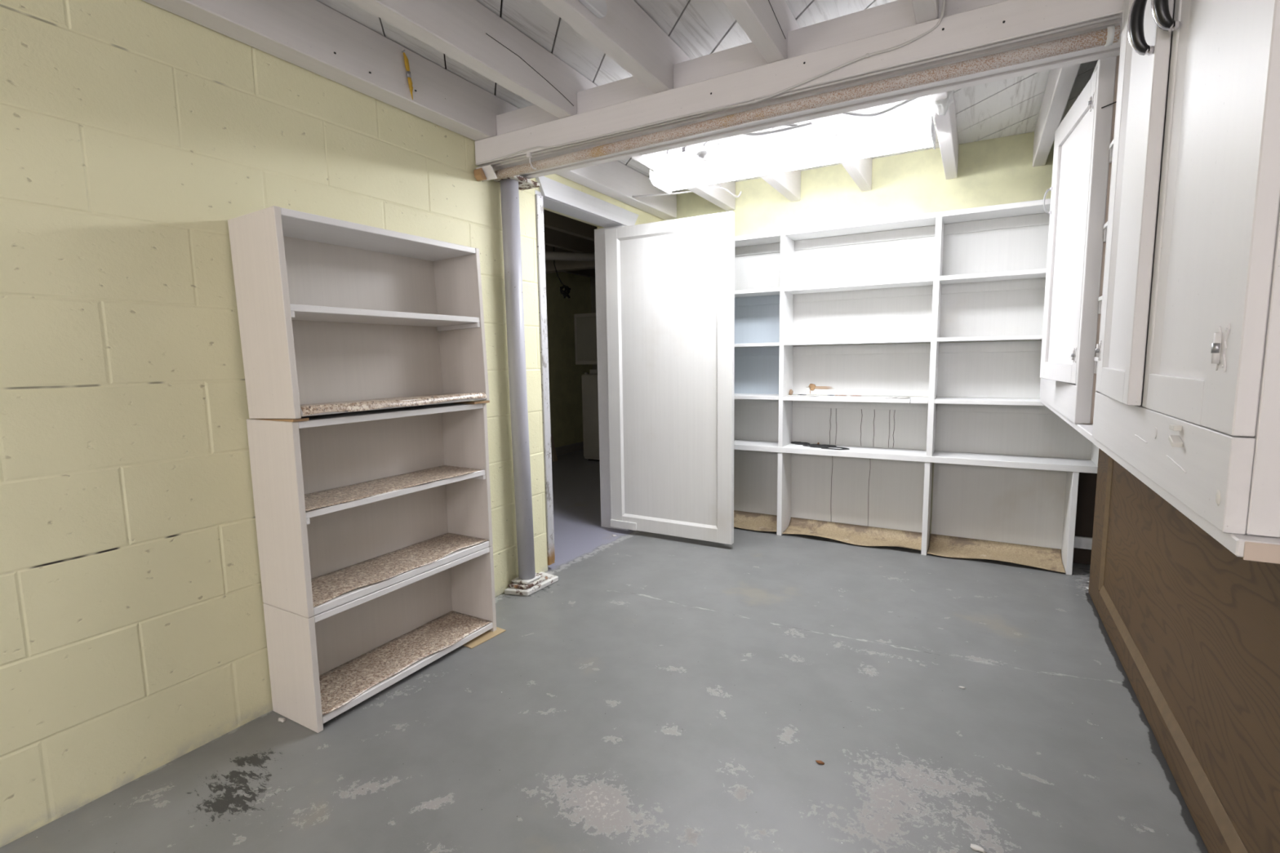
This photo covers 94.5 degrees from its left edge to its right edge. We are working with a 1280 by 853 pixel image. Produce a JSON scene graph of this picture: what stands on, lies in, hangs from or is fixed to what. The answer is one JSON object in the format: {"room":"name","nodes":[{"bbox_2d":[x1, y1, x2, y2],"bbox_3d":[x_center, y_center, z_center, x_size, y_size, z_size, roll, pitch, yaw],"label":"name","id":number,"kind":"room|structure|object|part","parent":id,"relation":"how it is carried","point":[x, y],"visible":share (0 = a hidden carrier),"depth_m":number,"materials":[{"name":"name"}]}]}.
{"room":"basement storage room","nodes":[
{"label":"basement storage room","id":0,"kind":"room"},
{"bbox_2d":[0,0,664,847],"bbox_3d":[-1.614,-0.105,1.084,0.197,2.130,6.900,3,8,29],"label":"wall","id":1,"kind":"structure","parent":0,"point":[133,640],"depth_m":1.51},
{"bbox_2d":[534,194,555,565],"bbox_3d":[-0.505,-0.200,2.925,0.106,1.805,0.048,3,8,29],"label":"trim","id":2,"kind":"structure","parent":1,"relation":"attached to","point":[539,198],"depth_m":2.89,"materials":[{"name":"wood"}]},
{"bbox_2d":[535,176,639,227],"bbox_3d":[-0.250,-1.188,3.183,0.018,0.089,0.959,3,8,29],"label":"trim","id":3,"kind":"structure","parent":1,"relation":"attached to","point":[552,189],"depth_m":3.09,"materials":[{"name":"wood"}]},
{"bbox_2d":[594,225,629,530],"bbox_3d":[-0.167,-0.271,3.624,0.200,1.835,0.032,3,8,29],"label":"trim","id":4,"kind":"structure","parent":1,"relation":"attached to","point":[599,233],"depth_m":3.63,"materials":[{"name":"wood"}]},
{"bbox_2d":[604,211,734,544],"bbox_3d":[0.155,-0.250,3.370,0.788,1.782,0.048,3,8,29],"label":"door","id":5,"kind":"structure","parent":1,"relation":"in","point":[670,284],"depth_m":3.35,"materials":[{"name":"white paint"}]},
{"bbox_3d":[0.145,-1.105,3.277,0.622,0.062,0.036,3,8,29],"label":"rail","id":6,"kind":"part","parent":5,"relation":"part of","materials":[{"name":"white paint"}]},
{"bbox_3d":[0.158,-0.258,3.374,0.632,1.657,0.012,3,8,29],"label":"panel","id":7,"kind":"part","parent":5,"relation":"part of","materials":[{"name":"white paint"}]},
{"bbox_3d":[0.171,0.596,3.473,0.622,0.078,0.036,3,8,29],"label":"rail","id":8,"kind":"part","parent":5,"relation":"part of","materials":[{"name":"white paint"}]},
{"bbox_2d":[545,271,592,447],"bbox_3d":[-1.788,-0.602,5.120,0.120,2.200,5.200,3,8,29],"label":"wall","id":9,"kind":"structure","parent":0,"point":[564,375],"depth_m":6.66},
{"bbox_2d":[555,441,583,455],"bbox_3d":[-1.787,0.465,5.078,0.015,0.090,4.900,3,8,29],"label":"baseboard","id":10,"kind":"structure","parent":9,"relation":"attached to","point":[562,450],"depth_m":6.78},
{"bbox_2d":[545,260,595,273],"bbox_3d":[-0.410,-1.484,5.323,1.980,0.104,0.100,3,8,29],"label":"cross beam","id":11,"kind":"structure","parent":9,"relation":"attached to","point":[561,265],"depth_m":5.42,"materials":[{"name":"wood"}]},
{"bbox_2d":[551,448,600,543],"bbox_3d":[-1.256,0.528,5.071,2.950,0.050,5.400,3,8,29],"label":"floor","id":12,"kind":"structure","parent":0,"point":[576,497],"depth_m":4.70,"materials":[{"name":"grey paint"}]},
{"bbox_2d":[551,433,557,462],"bbox_3d":[-0.908,0.219,6.178,0.020,0.300,0.120,3,8,29],"label":"leaning board","id":13,"kind":"object","parent":12,"relation":"on","point":[553,447],"visible":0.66,"depth_m":6.17,"materials":[{"name":"brown wood"}]},
{"bbox_2d":[581,373,599,461],"bbox_3d":[-0.128,-0.102,6.222,0.775,0.905,0.565,3,8,29],"label":"base cabinet","id":14,"kind":"object","parent":12,"relation":"on","point":[589,381],"visible":0.3,"depth_m":6.12,"materials":[{"name":"white"}]},
{"bbox_2d":[589,368,597,373],"bbox_3d":[-0.477,-0.569,6.146,0.080,0.049,0.060,0,7,7],"label":"box","id":15,"kind":"object","parent":14,"relation":"on","point":[592,371],"visible":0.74,"depth_m":6.12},
{"bbox_2d":[590,277,597,368],"bbox_3d":[0.453,-0.809,6.622,2.520,2.200,0.150,3,8,29],"label":"wall","id":16,"kind":"structure","parent":0,"point":[593,286],"depth_m":7.02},
{"bbox_2d":[573,312,597,364],"bbox_3d":[-0.095,-0.935,6.325,0.890,0.525,0.857,3,8,29],"label":"upper cabinet","id":17,"kind":"object","parent":16,"relation":"attached to","point":[585,324],"visible":0.3,"depth_m":6.10,"materials":[{"name":"wood"}]},
{"bbox_2d":[0,523,1208,852],"bbox_3d":[-0.523,1.006,0.597,2.770,0.001,6.900,3,8,29],"label":"floor","id":18,"kind":"structure","parent":0,"point":[664,694],"depth_m":1.67,"materials":[{"name":"grey paint"}]},
{"bbox_2d":[278,717,285,722],"bbox_3d":[-1.072,0.878,1.772,0.030,0.007,0.017,2,7,20],"label":"flake","id":19,"kind":"object","parent":18,"relation":"on","point":[280,719],"visible":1,"depth_m":1.77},
{"bbox_2d":[262,545,496,733],"bbox_3d":[-0.847,0.669,2.056,0.236,0.345,0.734,3,8,29],"label":"shelf unit","id":20,"kind":"object","parent":18,"relation":"on","point":[322,665],"visible":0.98,"depth_m":2.02,"materials":[{"name":"white paint"}]},
{"bbox_3d":[-1.026,0.707,1.749,0.230,0.345,0.018,3,8,29],"label":"panel","id":21,"kind":"part","parent":20,"relation":"part of","materials":[{"name":"white paint"}]},
{"bbox_2d":[246,403,493,617],"bbox_3d":[-0.855,0.220,2.005,0.234,0.555,0.734,3,8,29],"label":"shelf box","id":22,"kind":"object","parent":20,"relation":"on","point":[348,506],"visible":1,"depth_m":1.99,"materials":[{"name":"white paint"}]},
{"bbox_3d":[-1.033,0.258,1.697,0.230,0.555,0.018,3,8,29],"label":"panel","id":23,"kind":"part","parent":22,"relation":"part of","materials":[{"name":"white paint"}]},
{"bbox_2d":[256,417,309,422],"bbox_3d":[-1.008,-0.022,1.664,0.187,0.007,0.044,3,8,29],"label":"wooden shim","id":24,"kind":"object","parent":22,"relation":"on","point":[300,419],"visible":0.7,"depth_m":1.62,"materials":[{"name":"brown wood"}]},
{"bbox_2d":[227,205,489,418],"bbox_3d":[-0.856,-0.338,1.937,0.254,0.564,0.734,3,8,29],"label":"shelf box","id":25,"kind":"object","parent":22,"relation":"on","point":[335,316],"visible":1,"depth_m":1.92,"materials":[{"name":"white paint"}]},
{"bbox_3d":[-1.035,-0.300,1.629,0.230,0.557,0.018,1,6,30],"label":"panel","id":26,"kind":"part","parent":25,"relation":"part of","materials":[{"name":"white paint"}]},
{"bbox_3d":[-0.956,-0.341,1.994,0.006,0.513,0.698,1,6,30],"label":"panel","id":27,"kind":"part","parent":25,"relation":"part of","materials":[{"name":"white paint"}]},
{"bbox_3d":[-0.858,-0.357,1.936,0.220,0.019,0.698,1,6,30],"label":"shelf","id":28,"kind":"part","parent":25,"relation":"part of","materials":[{"name":"white paint"}]},
{"bbox_3d":[-0.682,-0.376,2.247,0.230,0.557,0.018,1,6,30],"label":"panel","id":29,"kind":"part","parent":25,"relation":"part of","materials":[{"name":"white paint"}]},
{"bbox_3d":[-0.954,0.215,2.061,0.006,0.515,0.698,3,8,29],"label":"panel","id":30,"kind":"part","parent":22,"relation":"part of","materials":[{"name":"white paint"}]},
{"bbox_3d":[-0.856,0.207,2.004,0.220,0.019,0.698,3,8,29],"label":"shelf","id":31,"kind":"part","parent":22,"relation":"part of","materials":[{"name":"white paint"}]},
{"bbox_3d":[-0.679,0.182,2.315,0.230,0.555,0.018,3,8,29],"label":"panel","id":32,"kind":"part","parent":22,"relation":"part of","materials":[{"name":"white paint"}]},
{"bbox_2d":[449,400,489,404],"bbox_3d":[-0.671,-0.094,2.244,0.197,0.008,0.077,3,8,29],"label":"wooden shim","id":33,"kind":"object","parent":22,"relation":"on","point":[467,402],"visible":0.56,"depth_m":2.20,"materials":[{"name":"brown wood"}]},
{"bbox_3d":[-0.947,0.655,2.112,0.006,0.287,0.698,3,8,29],"label":"panel","id":34,"kind":"part","parent":20,"relation":"part of","materials":[{"name":"white paint"}]},
{"bbox_3d":[-0.673,0.630,2.367,0.230,0.345,0.018,3,8,29],"label":"panel","id":35,"kind":"part","parent":20,"relation":"part of","materials":[{"name":"white paint"}]},
{"bbox_2d":[462,626,506,648],"bbox_3d":[-0.623,0.810,2.294,0.112,0.004,0.172,3,8,33],"label":"strip","id":36,"kind":"object","parent":18,"relation":"on","point":[487,635],"visible":0.46,"depth_m":2.27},
{"bbox_2d":[473,164,558,595],"bbox_3d":[-0.535,-0.161,2.648,0.127,1.852,0.332,3,8,29],"label":"support post","id":37,"kind":"object","parent":18,"relation":"on","point":[528,582],"visible":1,"depth_m":2.62,"materials":[{"name":"metal"}]},
{"bbox_3d":[-0.536,-1.068,2.585,0.109,0.016,0.180,3,8,29],"label":"plate","id":38,"kind":"part","parent":37,"relation":"part of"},
{"bbox_3d":[-0.545,-0.177,2.657,0.079,1.772,0.092,3,8,29],"label":"post","id":39,"kind":"part","parent":37,"relation":"part of","materials":[{"name":"metal"}]},
{"bbox_3d":[-0.527,0.710,2.762,0.086,0.014,0.124,3,8,29],"label":"collar plate","id":40,"kind":"part","parent":37,"relation":"part of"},
{"bbox_3d":[-0.517,0.724,2.768,0.100,0.016,0.186,3,8,29],"label":"plate","id":41,"kind":"part","parent":37,"relation":"part of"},
{"bbox_2d":[815,760,824,764],"bbox_3d":[0.471,0.879,1.550,0.024,0.005,0.015,3,8,29],"label":"scrap","id":42,"kind":"object","parent":18,"relation":"on","point":[819,762],"visible":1,"depth_m":1.55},
{"bbox_2d":[733,198,1098,575],"bbox_3d":[1.151,-0.222,3.352,2.356,1.760,0.221,3,8,29],"label":"wall shelving","id":43,"kind":"object","parent":18,"relation":"on","point":[855,468],"visible":0.86,"depth_m":3.25,"materials":[{"name":"white paint"}]},
{"bbox_3d":[0.559,0.361,3.880,0.818,0.498,0.010,3,8,29],"label":"panel","id":44,"kind":"part","parent":43,"relation":"part of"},
{"bbox_3d":[0.499,-0.193,3.725,0.818,0.021,0.206,3,8,29],"label":"shelf","id":45,"kind":"part","parent":43,"relation":"part of","materials":[{"name":"white paint"}]},
{"bbox_3d":[0.553,-0.056,3.832,0.818,0.273,0.010,3,8,29],"label":"panel","id":46,"kind":"part","parent":43,"relation":"part of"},
{"bbox_3d":[0.548,-0.358,3.797,0.818,0.290,0.010,3,8,29],"label":"panel","id":47,"kind":"part","parent":43,"relation":"part of","materials":[{"name":"blue paint"}]},
{"bbox_3d":[0.495,-0.501,3.689,0.818,0.019,0.206,3,8,29],"label":"shelf","id":48,"kind":"part","parent":43,"relation":"part of","materials":[{"name":"white paint"}]},
{"bbox_3d":[0.490,-0.810,3.654,0.818,0.022,0.206,3,8,29],"label":"shelf","id":49,"kind":"part","parent":43,"relation":"part of","materials":[{"name":"white paint"}]},
{"bbox_3d":[0.544,-0.667,3.761,0.818,0.288,0.010,3,8,29],"label":"panel","id":50,"kind":"part","parent":43,"relation":"part of","materials":[{"name":"blue paint"}]},
{"bbox_3d":[0.539,-0.973,3.726,0.818,0.283,0.010,3,8,29],"label":"panel","id":51,"kind":"part","parent":43,"relation":"part of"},
{"bbox_3d":[1.207,-0.155,3.325,0.758,0.021,0.206,3,8,29],"label":"shelf","id":52,"kind":"part","parent":43,"relation":"part of","materials":[{"name":"white paint"}]},
{"bbox_3d":[1.202,-0.469,3.289,0.758,0.019,0.206,3,8,29],"label":"shelf","id":53,"kind":"part","parent":43,"relation":"part of","materials":[{"name":"white paint"}]},
{"bbox_3d":[1.267,0.396,3.479,0.758,0.498,0.010,3,8,29],"label":"panel","id":54,"kind":"part","parent":43,"relation":"part of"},
{"bbox_3d":[1.198,-0.771,3.254,0.758,0.022,0.206,3,8,29],"label":"shelf","id":55,"kind":"part","parent":43,"relation":"part of","materials":[{"name":"white paint"}]},
{"bbox_3d":[1.261,-0.021,3.431,0.758,0.273,0.010,3,8,29],"label":"panel","id":56,"kind":"part","parent":43,"relation":"part of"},
{"bbox_3d":[1.256,-0.323,3.396,0.758,0.290,0.010,3,8,29],"label":"panel","id":57,"kind":"part","parent":43,"relation":"part of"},
{"bbox_3d":[1.252,-0.632,3.361,0.758,0.288,0.010,3,8,29],"label":"panel","id":58,"kind":"part","parent":43,"relation":"part of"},
{"bbox_3d":[1.247,-0.938,3.326,0.758,0.283,0.010,3,8,29],"label":"panel","id":59,"kind":"part","parent":43,"relation":"part of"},
{"bbox_3d":[1.157,0.140,3.393,2.356,0.032,0.217,3,8,29],"label":"counter shelf","id":60,"kind":"part","parent":43,"relation":"part of","materials":[{"name":"white paint"}]},
{"bbox_3d":[1.817,-0.295,3.079,0.476,0.290,0.010,3,8,29],"label":"panel","id":61,"kind":"part","parent":43,"relation":"part of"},
{"bbox_3d":[1.860,-0.124,2.955,0.687,0.021,0.206,3,8,29],"label":"shelf","id":62,"kind":"part","parent":43,"relation":"part of","materials":[{"name":"white paint"}]},
{"bbox_3d":[1.763,-0.441,2.971,0.476,0.019,0.206,3,8,29],"label":"shelf","id":63,"kind":"part","parent":43,"relation":"part of","materials":[{"name":"white paint"}]},
{"bbox_3d":[1.812,-0.604,3.043,0.476,0.288,0.010,3,8,29],"label":"panel","id":64,"kind":"part","parent":43,"relation":"part of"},
{"bbox_3d":[1.759,-0.744,2.937,0.476,0.022,0.206,3,8,29],"label":"shelf","id":65,"kind":"part","parent":43,"relation":"part of","materials":[{"name":"white paint"}]},
{"bbox_3d":[1.808,-0.910,3.008,0.476,0.283,0.010,3,8,29],"label":"panel","id":66,"kind":"part","parent":43,"relation":"part of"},
{"bbox_3d":[1.880,0.426,3.132,0.596,0.498,0.010,3,8,29],"label":"panel","id":67,"kind":"part","parent":43,"relation":"part of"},
{"bbox_3d":[1.913,0.012,3.062,0.687,0.273,0.010,3,8,29],"label":"panel","id":68,"kind":"part","parent":43,"relation":"part of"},
{"bbox_2d":[1074,536,1092,549],"bbox_3d":[2.262,0.583,2.919,0.240,0.057,0.018,3,8,29],"label":"rail","id":69,"kind":"object","parent":43,"relation":"attached to","point":[1086,543],"visible":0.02,"depth_m":2.94,"materials":[{"name":"white paint"}]},
{"bbox_2d":[970,843,986,852],"bbox_3d":[0.728,0.908,1.272,0.032,0.005,0.015,3,8,29],"label":"flake","id":70,"kind":"object","parent":18,"relation":"on","point":[974,846],"visible":1,"depth_m":1.27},
{"bbox_2d":[1072,472,1097,564],"bbox_3d":[2.269,0.445,2.919,0.241,0.496,0.012,3,8,29],"label":"backing","id":71,"kind":"object","parent":18,"relation":"on","point":[1086,490],"visible":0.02,"depth_m":2.94,"materials":[{"name":"black"}]},
{"bbox_2d":[1088,448,1279,852],"bbox_3d":[0.822,0.583,0.500,0.057,0.822,4.750,3,8,29],"label":"wood panelling","id":72,"kind":"object","parent":18,"relation":"on","point":[1193,625],"visible":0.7,"depth_m":1.37,"materials":[{"name":"brown wood"}]},
{"bbox_3d":[0.753,0.953,0.455,0.010,0.089,4.525,3,8,29],"label":"rail","id":73,"kind":"part","parent":72,"relation":"part of","materials":[{"name":"brown wood"}]},
{"bbox_2d":[316,0,1097,191],"bbox_3d":[-0.534,-1.133,0.339,2.720,0.050,6.900,3,8,29],"label":"ceiling","id":74,"kind":"structure","parent":0,"point":[1008,107],"depth_m":2.14,"materials":[{"name":"paint"}]},
{"bbox_2d":[142,0,676,220],"bbox_3d":[-1.500,-1.070,0.897,0.092,0.171,6.895,3,8,29],"label":"joist","id":75,"kind":"object","parent":74,"relation":"attached to","point":[310,35],"visible":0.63,"depth_m":1.93,"materials":[{"name":"white paint"}]},
{"bbox_2d":[401,49,413,99],"bbox_3d":[-0.794,-1.204,2.026,0.015,0.150,0.032,5,9,40],"label":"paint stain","id":76,"kind":"object","parent":75,"relation":"hanging from","point":[406,60],"visible":1,"depth_m":2.02,"materials":[{"name":"paint"}]},
{"bbox_2d":[348,0,735,211],"bbox_3d":[-1.138,-1.052,0.692,0.062,0.171,6.895,3,8,29],"label":"joist","id":77,"kind":"object","parent":74,"relation":"attached to","point":[467,32],"visible":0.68,"depth_m":1.87,"materials":[{"name":"white paint"}]},
{"bbox_2d":[631,191,691,197],"bbox_3d":[0.131,-1.298,3.302,0.368,0.019,0.025,1,7,17],"label":"cable","id":78,"kind":"object","parent":77,"relation":"attached to","point":[683,192],"visible":0.89,"depth_m":3.30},
{"bbox_2d":[659,151,675,159],"bbox_3d":[0.088,-1.229,2.632,0.225,0.021,0.068,-6,8,-36],"label":"cable","id":79,"kind":"object","parent":77,"relation":"attached to","point":[661,152],"visible":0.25,"depth_m":2.67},
{"bbox_2d":[666,146,686,153],"bbox_3d":[0.168,-1.249,2.654,0.098,0.062,0.050,3,8,29],"label":"hanger","id":80,"kind":"object","parent":79,"relation":"attached to","point":[683,148],"visible":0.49,"depth_m":2.62,"materials":[{"name":"metal"}]},
{"bbox_2d":[702,185,742,197],"bbox_3d":[0.411,-1.288,3.178,0.035,0.045,0.492,6,9,45],"label":"cable","id":81,"kind":"object","parent":77,"relation":"attached to","point":[705,186],"visible":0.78,"depth_m":3.20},
{"bbox_2d":[538,0,800,201],"bbox_3d":[-0.788,-1.035,0.494,0.058,0.171,6.895,3,8,29],"label":"joist","id":82,"kind":"object","parent":74,"relation":"attached to","point":[627,34],"visible":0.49,"depth_m":1.84,"materials":[{"name":"wood"}]},
{"bbox_2d":[578,0,607,17],"bbox_3d":[-0.388,-1.081,1.119,0.018,0.056,1.179,3,8,29],"label":"batten","id":83,"kind":"object","parent":82,"relation":"attached to","point":[598,7],"visible":1,"depth_m":1.58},
{"bbox_2d":[742,121,813,135],"bbox_3d":[0.546,-1.233,2.449,0.334,0.039,0.033,1,7,17],"label":"cable","id":84,"kind":"object","parent":82,"relation":"attached to","point":[810,123],"visible":0.67,"depth_m":2.45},
{"bbox_2d":[785,123,797,126],"bbox_3d":[0.475,-1.207,2.356,0.299,0.045,0.028,1,7,12],"label":"cable","id":85,"kind":"object","parent":82,"relation":"attached to","point":[793,124],"visible":0.2,"depth_m":2.33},
{"bbox_2d":[721,0,872,191],"bbox_3d":[-0.445,-1.018,0.300,0.054,0.171,6.895,3,8,29],"label":"joist","id":86,"kind":"object","parent":74,"relation":"attached to","point":[767,24],"visible":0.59,"depth_m":1.76,"materials":[{"name":"white paint"}]},
{"bbox_2d":[648,115,935,194],"bbox_3d":[0.632,-1.184,2.640,1.226,0.064,0.233,3,8,29],"label":"fluorescent fixture","id":87,"kind":"object","parent":86,"relation":"attached to","point":[920,134],"visible":1,"depth_m":2.54,"materials":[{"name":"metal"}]},
{"bbox_3d":[0.103,-1.210,2.939,0.004,0.064,0.233,3,8,29],"label":"plate","id":88,"kind":"part","parent":87,"relation":"part of","materials":[{"name":"metal"}]},
{"bbox_2d":[696,150,709,159],"bbox_3d":[0.285,-1.231,2.680,0.060,0.039,0.041,3,8,29],"label":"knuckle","id":89,"kind":"object","parent":87,"relation":"attached to","point":[702,154],"visible":1,"depth_m":2.67},
{"bbox_3d":[1.160,-1.158,2.341,0.004,0.064,0.233,3,8,29],"label":"plate","id":90,"kind":"part","parent":87,"relation":"part of","materials":[{"name":"metal"}]},
{"bbox_2d":[843,97,919,117],"bbox_3d":[0.912,-1.227,2.260,0.366,0.057,0.071,2,7,27],"label":"cable","id":91,"kind":"object","parent":86,"relation":"attached to","point":[864,115],"visible":0.63,"depth_m":2.28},
{"bbox_2d":[911,0,958,179],"bbox_3d":[-0.083,-1.000,0.094,0.053,0.171,6.895,3,8,29],"label":"joist","id":92,"kind":"object","parent":74,"relation":"attached to","point":[924,11],"visible":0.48,"depth_m":2.39,"materials":[{"name":"wood"}]},
{"bbox_2d":[933,89,954,115],"bbox_3d":[1.096,-1.192,2.141,0.071,0.120,0.117,3,8,29],"label":"lump","id":93,"kind":"object","parent":92,"relation":"attached to","point":[941,106],"visible":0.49,"depth_m":2.13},
{"bbox_2d":[1032,63,1080,166],"bbox_3d":[0.246,-0.983,-0.092,0.053,0.171,6.895,3,8,29],"label":"joist","id":94,"kind":"object","parent":74,"relation":"attached to","point":[1060,81],"visible":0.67,"depth_m":2.28,"materials":[{"name":"wood"}]},
{"bbox_2d":[665,131,1054,543],"bbox_3d":[1.266,-0.474,3.475,2.820,2.230,0.150,3,8,29],"label":"wall","id":95,"kind":"structure","parent":0,"point":[999,171],"depth_m":3.21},
{"bbox_3d":[-0.897,-1.606,4.370,2.320,0.060,5.200,3,8,29],"label":"ceiling","id":96,"kind":"structure","parent":0,"visible":0},
{"bbox_2d":[544,244,573,252],"bbox_3d":[-1.308,-1.515,4.576,0.050,0.154,4.930,3,8,29],"label":"joist","id":97,"kind":"object","parent":96,"relation":"attached to","point":[547,248],"visible":0.02,"depth_m":5.42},
{"bbox_2d":[544,251,595,261],"bbox_3d":[-0.902,-1.423,4.917,1.242,0.080,0.070,-2,7,-10],"label":"duct","id":98,"kind":"object","parent":97,"relation":"attached to","point":[549,255],"visible":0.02,"depth_m":4.95,"materials":[{"name":"metal"}]},
{"bbox_2d":[553,246,570,298],"bbox_3d":[-0.685,-1.405,5.235,0.144,0.542,0.075,3,8,29],"label":"bundle","id":99,"kind":"object","parent":96,"relation":"hanging from","point":[564,293],"visible":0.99,"depth_m":5.24,"materials":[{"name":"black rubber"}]},
{"bbox_3d":[-0.712,-1.455,5.234,0.103,0.443,0.022,0,7,11],"label":"cord","id":100,"kind":"part","parent":99,"relation":"part of","materials":[{"name":"black rubber"}]},
{"bbox_2d":[543,226,595,252],"bbox_3d":[-0.961,-1.498,4.379,0.050,0.154,4.930,3,8,29],"label":"joist","id":101,"kind":"object","parent":96,"relation":"attached to","point":[553,237],"visible":0.02,"depth_m":4.96,"materials":[{"name":"wood"}]},
{"bbox_2d":[543,208,596,241],"bbox_3d":[-0.613,-1.480,4.182,0.050,0.154,4.930,3,8,29],"label":"joist","id":102,"kind":"object","parent":96,"relation":"attached to","point":[553,220],"visible":0.1,"depth_m":4.30,"materials":[{"name":"wood"}]},
{"bbox_2d":[562,268,595,278],"bbox_3d":[-1.665,-1.533,4.778,0.050,0.154,4.930,3,8,29],"label":"joist","id":103,"kind":"object","parent":96,"relation":"attached to","point":[590,273],"visible":0.02,"depth_m":6.58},
{"bbox_3d":[0.717,-0.039,-0.241,0.120,2.230,6.900,3,8,29],"label":"wall","id":104,"kind":"structure","parent":0,"visible":0},
{"bbox_2d":[475,0,1124,178],"bbox_3d":[0.471,-1.123,1.913,2.516,0.204,0.241,3,8,29],"label":"beam","id":105,"kind":"structure","parent":104,"relation":"attached to","point":[739,74],"depth_m":1.80,"materials":[{"name":"white paint"}]},
{"bbox_2d":[475,0,945,165],"bbox_3d":[0.008,-1.117,1.878,1.728,0.217,0.290,3,8,29],"label":"cable","id":106,"kind":"object","parent":105,"relation":"attached to","point":[867,55],"visible":1,"depth_m":1.85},
{"bbox_2d":[481,14,1120,179],"bbox_3d":[0.267,-1.013,1.953,2.075,0.058,0.084,3,8,29],"label":"pipe","id":107,"kind":"object","parent":105,"relation":"attached to","point":[1110,35],"visible":0.98,"depth_m":1.74,"materials":[{"name":"metal"}]},
{"bbox_2d":[1039,55,1119,424],"bbox_3d":[1.738,-0.614,2.144,0.493,1.107,1.188,3,8,29],"label":"upper cabinet","id":108,"kind":"object","parent":104,"relation":"attached to","point":[1080,188],"visible":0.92,"depth_m":1.83,"materials":[{"name":"white paint"}]},
{"bbox_3d":[1.498,-0.830,2.178,0.024,0.091,0.006,2,7,24],"label":"handle","id":109,"kind":"part","parent":108,"relation":"part of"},
{"bbox_3d":[1.607,-0.128,2.280,0.020,0.114,1.186,3,8,29],"label":"rail","id":110,"kind":"part","parent":108,"relation":"part of","materials":[{"name":"white paint"}]},
{"bbox_3d":[1.427,-0.604,1.974,0.020,0.899,0.525,2,7,24],"label":"door","id":111,"kind":"part","parent":108,"relation":"part of","materials":[{"name":"white paint"}]},
{"bbox_3d":[1.427,-0.595,1.964,0.008,0.770,0.401,2,7,24],"label":"panel","id":112,"kind":"part","parent":108,"relation":"part of","materials":[{"name":"white paint"}]},
{"bbox_3d":[1.773,-1.154,2.059,0.395,0.015,1.148,3,8,29],"label":"panel","id":113,"kind":"part","parent":108,"relation":"part of","materials":[{"name":"white paint"}]},
{"bbox_3d":[1.494,-0.550,1.619,0.395,1.107,0.014,3,8,29],"label":"panel","id":114,"kind":"part","parent":108,"relation":"part of","materials":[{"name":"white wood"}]},
{"bbox_2d":[1101,101,1116,108],"bbox_3d":[1.311,-0.897,1.646,0.003,0.007,0.047,-4,7,-24],"label":"nail","id":115,"kind":"object","parent":108,"relation":"attached to","point":[1115,101],"visible":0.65,"depth_m":1.65,"materials":[{"name":"black metal"}]},
{"bbox_2d":[1040,399,1279,564],"bbox_3d":[1.468,0.018,1.637,0.411,0.022,2.466,3,8,29],"label":"countertop","id":116,"kind":"structure","parent":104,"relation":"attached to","point":[1248,547],"depth_m":0.74,"materials":[{"name":"white paint"}]},
{"bbox_2d":[1093,139,1113,373],"bbox_3d":[1.415,-0.476,1.473,0.381,0.977,0.314,3,8,29],"label":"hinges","id":117,"kind":"object","parent":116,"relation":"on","point":[1111,146],"visible":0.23,"depth_m":1.68,"materials":[{"name":"white paint"}]},
{"bbox_3d":[1.412,-0.546,1.466,0.375,0.012,0.314,3,8,29],"label":"shelf","id":118,"kind":"part","parent":117,"relation":"part of","materials":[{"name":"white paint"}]},
{"bbox_3d":[1.409,-0.761,1.442,0.375,0.012,0.314,3,8,29],"label":"shelf","id":119,"kind":"part","parent":117,"relation":"part of","materials":[{"name":"white paint"}]},
{"bbox_2d":[1092,0,1279,537],"bbox_3d":[1.065,-0.466,0.950,0.475,1.107,0.934,3,8,29],"label":"upper cabinet","id":120,"kind":"object","parent":104,"relation":"attached to","point":[1187,394],"visible":1,"depth_m":0.85,"materials":[{"name":"white paint"}]},
{"bbox_3d":[1.088,-0.569,1.341,0.009,0.866,0.017,3,8,29],"label":"moulding","id":121,"kind":"part","parent":120,"relation":"part of","materials":[{"name":"white paint"}]},
{"bbox_3d":[1.007,-0.551,1.198,0.008,0.872,0.352,3,8,32],"label":"panel","id":122,"kind":"part","parent":120,"relation":"part of","materials":[{"name":"white paint"}]},
{"bbox_3d":[1.013,-0.553,1.214,0.020,0.986,0.483,3,8,32],"label":"door","id":123,"kind":"part","parent":120,"relation":"part of","materials":[{"name":"white paint"}]},
{"bbox_3d":[0.862,-0.699,1.019,0.035,0.115,0.019,3,8,29],"label":"handle","id":124,"kind":"part","parent":120,"relation":"part of","materials":[{"name":"silver metal"}]},
{"bbox_3d":[1.326,-0.513,1.325,0.395,1.107,0.018,3,8,29],"label":"panel","id":125,"kind":"part","parent":120,"relation":"part of","materials":[{"name":"white paint"}]},
{"bbox_3d":[0.857,-0.706,0.966,0.035,0.115,0.019,3,8,29],"label":"handle","id":126,"kind":"part","parent":120,"relation":"part of","materials":[{"name":"silver metal"}]},
{"bbox_3d":[0.882,-0.524,0.973,0.009,0.872,0.027,3,8,29],"label":"moulding","id":127,"kind":"part","parent":120,"relation":"part of","materials":[{"name":"white paint"}]},
{"bbox_3d":[0.926,0.020,1.090,0.020,0.114,0.932,3,8,29],"label":"rail","id":128,"kind":"part","parent":120,"relation":"part of","materials":[{"name":"white paint"}]},
{"bbox_3d":[0.821,-0.507,0.850,0.008,0.874,0.300,3,8,29],"label":"panel","id":129,"kind":"part","parent":120,"relation":"part of","materials":[{"name":"white paint"}]},
{"bbox_3d":[0.797,-0.502,0.815,0.020,0.988,0.438,3,8,29],"label":"door","id":130,"kind":"part","parent":120,"relation":"part of","materials":[{"name":"white paint"}]}
]}

